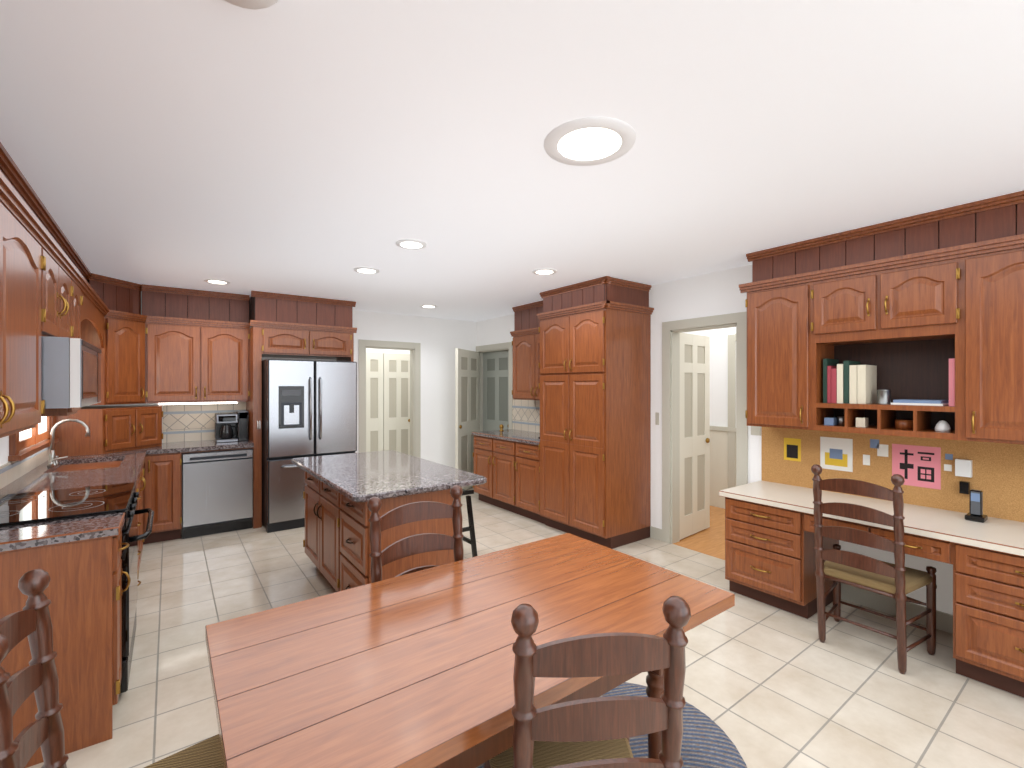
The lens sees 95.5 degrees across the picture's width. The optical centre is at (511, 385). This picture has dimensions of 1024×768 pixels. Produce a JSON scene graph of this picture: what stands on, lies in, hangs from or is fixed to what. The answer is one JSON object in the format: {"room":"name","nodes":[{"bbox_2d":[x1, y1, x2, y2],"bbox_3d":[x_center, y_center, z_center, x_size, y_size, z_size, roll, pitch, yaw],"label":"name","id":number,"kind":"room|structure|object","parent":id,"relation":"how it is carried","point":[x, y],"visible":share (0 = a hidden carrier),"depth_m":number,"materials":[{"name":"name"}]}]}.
{"room":"kitchen","nodes":[
{"label":"kitchen","id":0,"kind":"room"},
{"bbox_2d":[0,436,41,465],"bbox_3d":[-2.042,0.250,1.321,0.120,2.500,7.750,0,0,-36],"label":"wall","id":1,"kind":"structure","parent":0,"point":[4,448],"depth_m":2.81,"materials":[{"name":"white paint"}]},
{"bbox_2d":[8,416,58,460],"bbox_3d":[-3.455,-0.007,3.385,0.055,0.945,1.250,0,0,-36],"label":"window","id":2,"kind":"structure","parent":1,"relation":"in","point":[19,442],"depth_m":3.26,"materials":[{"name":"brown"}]},
{"bbox_2d":[88,291,476,467],"bbox_3d":[-2.458,0.250,5.903,4.890,2.500,0.120,0,0,-36],"label":"wall","id":3,"kind":"structure","parent":0,"point":[440,340],"depth_m":6.78,"materials":[{"name":"white paint"}]},
{"bbox_2d":[0,0,1023,321],"bbox_3d":[0.090,-1.040,3.905,6.620,0.080,9.620,0,0,-36],"label":"ceiling","id":4,"kind":"structure","parent":0,"point":[316,148],"depth_m":1.83,"materials":[{"name":"white paint"}]},
{"bbox_2d":[204,279,230,284],"bbox_3d":[-2.812,-0.994,4.437,0.216,0.011,0.216,0,0,45],"label":"recessed light","id":5,"kind":"object","parent":4,"relation":"in","point":[214,281],"depth_m":4.40,"materials":[{"name":"white"}]},
{"bbox_2d":[224,0,278,9],"bbox_3d":[-0.650,-0.976,1.092,0.198,0.046,0.198,0,0,9],"label":"recessed light","id":6,"kind":"object","parent":4,"relation":"in","point":[248,4],"depth_m":1.16,"materials":[{"name":"white"}]},
{"bbox_2d":[353,267,379,273],"bbox_3d":[-1.253,-0.994,4.008,0.216,0.011,0.216,0,0,45],"label":"recessed light","id":7,"kind":"object","parent":4,"relation":"in","point":[366,270],"depth_m":3.98,"materials":[{"name":"white"}]},
{"bbox_2d":[396,239,426,248],"bbox_3d":[-0.707,-0.994,3.268,0.216,0.011,0.216,0,0,45],"label":"recessed light","id":8,"kind":"object","parent":4,"relation":"in","point":[403,243],"depth_m":3.25,"materials":[{"name":"white"}]},
{"bbox_2d":[420,304,437,307],"bbox_3d":[-1.039,-0.994,5.807,0.216,0.011,0.216,0,0,15],"label":"recessed light","id":9,"kind":"object","parent":4,"relation":"in","point":[424,306],"depth_m":5.79,"materials":[{"name":"white"}]},
{"bbox_2d":[532,268,556,274],"bbox_3d":[0.283,-0.994,4.048,0.216,0.011,0.216,0,0,15],"label":"recessed light","id":10,"kind":"object","parent":4,"relation":"in","point":[541,271],"depth_m":4.02,"materials":[{"name":"white"}]},
{"bbox_2d":[544,116,635,165],"bbox_3d":[0.318,-0.994,1.912,0.375,0.011,0.375,0,0,30],"label":"recessed light","id":11,"kind":"object","parent":4,"relation":"in","point":[587,141],"depth_m":1.88,"materials":[{"name":"white"}]},
{"bbox_2d":[28,486,1023,767],"bbox_3d":[-0.606,1.530,3.392,4.890,0.060,9.620,0,0,-36],"label":"floor","id":12,"kind":"structure","parent":0,"point":[768,686],"depth_m":2.44,"materials":[{"name":"beige tile"}]},
{"bbox_2d":[0,482,153,693],"bbox_3d":[-2.279,1.032,2.370,0.712,0.896,0.760,0,0,-36],"label":"range","id":13,"kind":"object","parent":12,"relation":"on","point":[17,509],"visible":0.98,"depth_m":2.31,"materials":[{"name":"black ceramic"}]},
{"bbox_2d":[0,569,223,767],"bbox_3d":[-0.894,0.975,1.118,0.483,1.049,0.506,0,0,-36],"label":"chair","id":14,"kind":"object","parent":12,"relation":"on","point":[38,676],"visible":0.83,"depth_m":1.13,"materials":[{"name":"brown wood"}]},
{"bbox_2d":[0,142,356,767],"bbox_3d":[-1.604,0.250,3.010,2.590,2.500,5.550,0,0,-36],"label":"kitchen cabinets","id":15,"kind":"object","parent":12,"relation":"on","point":[190,360],"visible":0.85,"depth_m":3.59,"materials":[{"name":"brown wood"}]},
{"bbox_2d":[47,419,89,467],"bbox_3d":[-3.371,0.424,3.537,0.241,0.350,0.245,0,0,-36],"label":"faucet","id":16,"kind":"object","parent":15,"relation":"on","point":[53,460],"visible":1,"depth_m":3.48,"materials":[{"name":"silver metal"}]},
{"bbox_2d":[41,336,100,408],"bbox_3d":[-2.384,-0.060,2.293,0.476,0.320,0.754,0,0,-36],"label":"microwave","id":17,"kind":"object","parent":15,"relation":"attached to","point":[70,372],"visible":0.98,"depth_m":2.11,"materials":[{"name":"silver metal"}]},
{"bbox_2d":[215,411,247,442],"bbox_3d":[-3.064,0.436,5.083,0.300,0.325,0.220,0,0,-36],"label":"coffee maker","id":18,"kind":"object","parent":15,"relation":"on","point":[231,427],"visible":1,"depth_m":5.03,"materials":[{"name":"silver metal"}]},
{"bbox_2d":[182,449,252,538],"bbox_3d":[-3.129,1.081,4.926,0.602,0.838,0.596,0,0,-36],"label":"dishwasher","id":19,"kind":"object","parent":12,"relation":"on","point":[217,492],"visible":0.96,"depth_m":4.68,"materials":[{"name":"grey metal"}]},
{"bbox_2d":[262,359,356,532],"bbox_3d":[-2.343,0.613,5.301,0.910,1.775,0.886,0,0,-36],"label":"fridge","id":20,"kind":"object","parent":12,"relation":"on","point":[309,408],"visible":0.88,"depth_m":4.90,"materials":[{"name":"grey metal"}]},
{"bbox_2d":[303,474,460,591],"bbox_3d":[-1.040,1.070,3.420,0.655,0.860,1.500,0,0,-36],"label":"kitchen island","id":21,"kind":"object","parent":12,"relation":"on","point":[337,531],"depth_m":2.93,"materials":[{"name":"brown wood"}]},
{"bbox_2d":[291,450,486,505],"bbox_3d":[-0.994,0.620,3.454,0.880,0.040,1.660,0,0,-36],"label":"island countertop","id":22,"kind":"structure","parent":21,"relation":"on","point":[363,476],"depth_m":3.15,"materials":[{"name":"grey stone"}]},
{"bbox_2d":[462,489,476,556],"bbox_3d":[-0.523,1.180,3.962,0.292,0.640,0.432,0,0,-36],"label":"stool","id":23,"kind":"object","parent":12,"relation":"on","point":[472,539],"visible":0.17,"depth_m":3.87,"materials":[{"name":"black wood"}]},
{"bbox_2d":[472,432,535,511],"bbox_3d":[0.021,1.070,5.909,0.648,0.860,0.913,0,0,-36],"label":"base cabinet","id":24,"kind":"object","parent":12,"relation":"on","point":[492,454],"depth_m":5.70,"materials":[{"name":"brown wood"}]},
{"bbox_2d":[512,440,535,520],"bbox_3d":[0.428,1.070,5.358,0.648,0.860,0.457,0,0,-36],"label":"base cabinet","id":25,"kind":"object","parent":12,"relation":"on","point":[523,451],"depth_m":5.22,"materials":[{"name":"brown wood"}]},
{"bbox_2d":[536,300,651,548],"bbox_3d":[0.831,0.377,4.794,0.668,2.247,0.930,0,0,-36],"label":"tall cabinet","id":26,"kind":"object","parent":12,"relation":"on","point":[581,409],"depth_m":4.48,"materials":[{"name":"brown wood"}]},
{"bbox_2d":[476,682,746,767],"bbox_3d":[0.023,1.494,1.570,2.040,0.011,1.280,0,0,-36],"label":"rug","id":27,"kind":"object","parent":12,"relation":"on","point":[707,742],"visible":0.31,"depth_m":1.94,"materials":[{"name":"blue fabric"}]},
{"bbox_2d":[367,485,483,767],"bbox_3d":[-0.271,0.964,1.783,0.506,1.049,0.483,0,0,-36],"label":"chair","id":28,"kind":"object","parent":27,"relation":"on","point":[416,543],"visible":0.27,"depth_m":1.96,"materials":[{"name":"brown wood"}]},
{"bbox_2d":[205,533,734,767],"bbox_3d":[-0.077,1.114,1.546,1.530,0.748,0.858,0,0,-36],"label":"dining table","id":29,"kind":"object","parent":27,"relation":"on","point":[413,670],"visible":0.73,"depth_m":1.30,"materials":[{"name":"brown wood"}]},
{"bbox_2d":[483,596,690,767],"bbox_3d":[0.161,0.964,1.159,0.442,1.049,0.483,0,0,-6],"label":"chair","id":30,"kind":"object","parent":27,"relation":"on","point":[597,732],"visible":0.85,"depth_m":0.94,"materials":[{"name":"brown wood"}]},
{"bbox_2d":[719,191,1023,697],"bbox_3d":[2.636,0.250,2.360,0.655,2.500,2.990,0,0,-36],"label":"built-in desk","id":31,"kind":"object","parent":12,"relation":"on","point":[909,307],"visible":0.96,"depth_m":2.86,"materials":[{"name":"brown wood"}]},
{"bbox_2d":[784,437,971,493],"bbox_3d":[2.406,0.500,3.171,0.035,0.280,1.050,0,0,-36],"label":"papers","id":32,"kind":"object","parent":31,"relation":"attached to","point":[917,466],"visible":0.94,"depth_m":3.02,"materials":[{"name":"multicoloured"}]},
{"bbox_2d":[823,358,954,431],"bbox_3d":[2.392,0.039,2.957,0.220,0.450,0.660,0,0,-36],"label":"books","id":33,"kind":"object","parent":31,"relation":"on","point":[852,382],"visible":0.96,"depth_m":3.02,"materials":[{"name":"multicoloured"}]},
{"bbox_2d":[965,489,987,522],"bbox_3d":[2.630,0.674,2.635,0.100,0.169,0.080,0,0,-36],"label":"desk phone","id":34,"kind":"object","parent":31,"relation":"on","point":[975,514],"visible":0.98,"depth_m":2.62,"materials":[{"name":"black plastic"}]},
{"bbox_2d":[811,464,936,673],"bbox_3d":[2.035,0.975,2.656,0.483,1.049,0.506,0,0,-36],"label":"desk chair","id":35,"kind":"object","parent":12,"relation":"on","point":[898,581],"visible":1,"depth_m":2.54,"materials":[{"name":"brown wood"}]},
{"bbox_2d":[477,264,761,528],"bbox_3d":[1.797,0.250,4.151,0.120,2.500,7.750,0,0,-36],"label":"wall","id":36,"kind":"structure","parent":0,"point":[711,294],"depth_m":4.43,"materials":[{"name":"white paint"}]},
{"bbox_2d":[455,348,479,489],"bbox_3d":[-0.639,0.484,6.785,0.662,2.008,0.480,0,0,-36],"label":"door","id":37,"kind":"structure","parent":36,"relation":"in","point":[467,393],"depth_m":6.70,"materials":[{"name":"beige wood"}]},
{"bbox_2d":[483,350,508,430],"bbox_3d":[-0.206,0.484,6.886,0.092,2.008,0.760,0,0,-36],"label":"door","id":38,"kind":"structure","parent":36,"relation":"in","point":[495,389],"depth_m":6.90,"materials":[{"name":"grey wood"}]},
{"bbox_2d":[512,328,535,399],"bbox_3d":[0.412,-0.248,5.634,0.350,0.837,0.920,0,0,-36],"label":"upper cabinet","id":39,"kind":"object","parent":36,"relation":"attached to","point":[523,343],"depth_m":5.69,"materials":[{"name":"brown wood"}]},
{"bbox_2d":[512,301,539,331],"bbox_3d":[0.427,-0.844,5.638,0.317,0.308,0.910,0,0,-36],"label":"soffit","id":40,"kind":"object","parent":36,"relation":"attached to","point":[525,315],"depth_m":5.71,"materials":[{"name":"brown wood"}]},
{"bbox_2d":[359,311,747,543],"bbox_3d":[0.275,0.443,4.471,2.219,2.115,5.670,0,0,-36],"label":"trim","id":41,"kind":"structure","parent":36,"relation":"attached to","point":[669,532],"depth_m":4.46,"materials":[{"name":"beige wood"}]},
{"bbox_2d":[540,276,651,311],"bbox_3d":[0.848,-0.884,4.806,0.628,0.228,0.890,0,0,-36],"label":"soffit","id":42,"kind":"object","parent":36,"relation":"attached to","point":[614,290],"depth_m":4.48,"materials":[{"name":"brown wood"}]},
{"bbox_2d":[655,413,658,424],"bbox_3d":[1.423,0.320,4.553,0.006,0.120,0.040,0,0,-36],"label":"switch plate","id":43,"kind":"object","parent":36,"relation":"attached to","point":[656,414],"depth_m":4.55,"materials":[{"name":"beige plastic"}]},
{"bbox_2d":[680,333,709,539],"bbox_3d":[1.829,0.484,4.718,0.631,2.008,0.115,0,0,-36],"label":"door leaf","id":44,"kind":"structure","parent":36,"relation":"in","point":[694,433],"depth_m":4.69,"materials":[{"name":"beige wood"}]},
{"bbox_2d":[751,426,760,435],"bbox_3d":[1.987,0.340,3.788,0.006,0.120,0.080,0,0,-36],"label":"switch plate","id":45,"kind":"object","parent":36,"relation":"attached to","point":[755,430],"depth_m":3.79,"materials":[{"name":"beige plastic"}]},
{"bbox_2d":[673,505,724,559],"bbox_3d":[1.765,1.530,5.569,1.749,0.060,5.670,0,0,-36],"label":"floor","id":46,"kind":"structure","parent":0,"point":[710,540],"depth_m":4.54,"materials":[{"name":"orange wood"}]},
{"bbox_2d":[682,327,735,508],"bbox_3d":[2.965,0.250,5.292,0.145,2.500,4.000,0,0,-36],"label":"wall","id":47,"kind":"structure","parent":0,"point":[722,408],"depth_m":5.66,"materials":[{"name":"white paint"}]},
{"bbox_3d":[-2.192,0.250,7.186,1.800,2.500,1.630,0,0,-36],"label":"wall","id":48,"kind":"structure","parent":0,"visible":0},
{"bbox_2d":[366,348,409,454],"bbox_3d":[-2.287,0.250,7.315,1.580,2.500,0.111,0,0,-36],"label":"closet doors","id":49,"kind":"structure","parent":48,"relation":"in","point":[387,399],"depth_m":7.50,"materials":[{"name":"white paint"}]}
]}

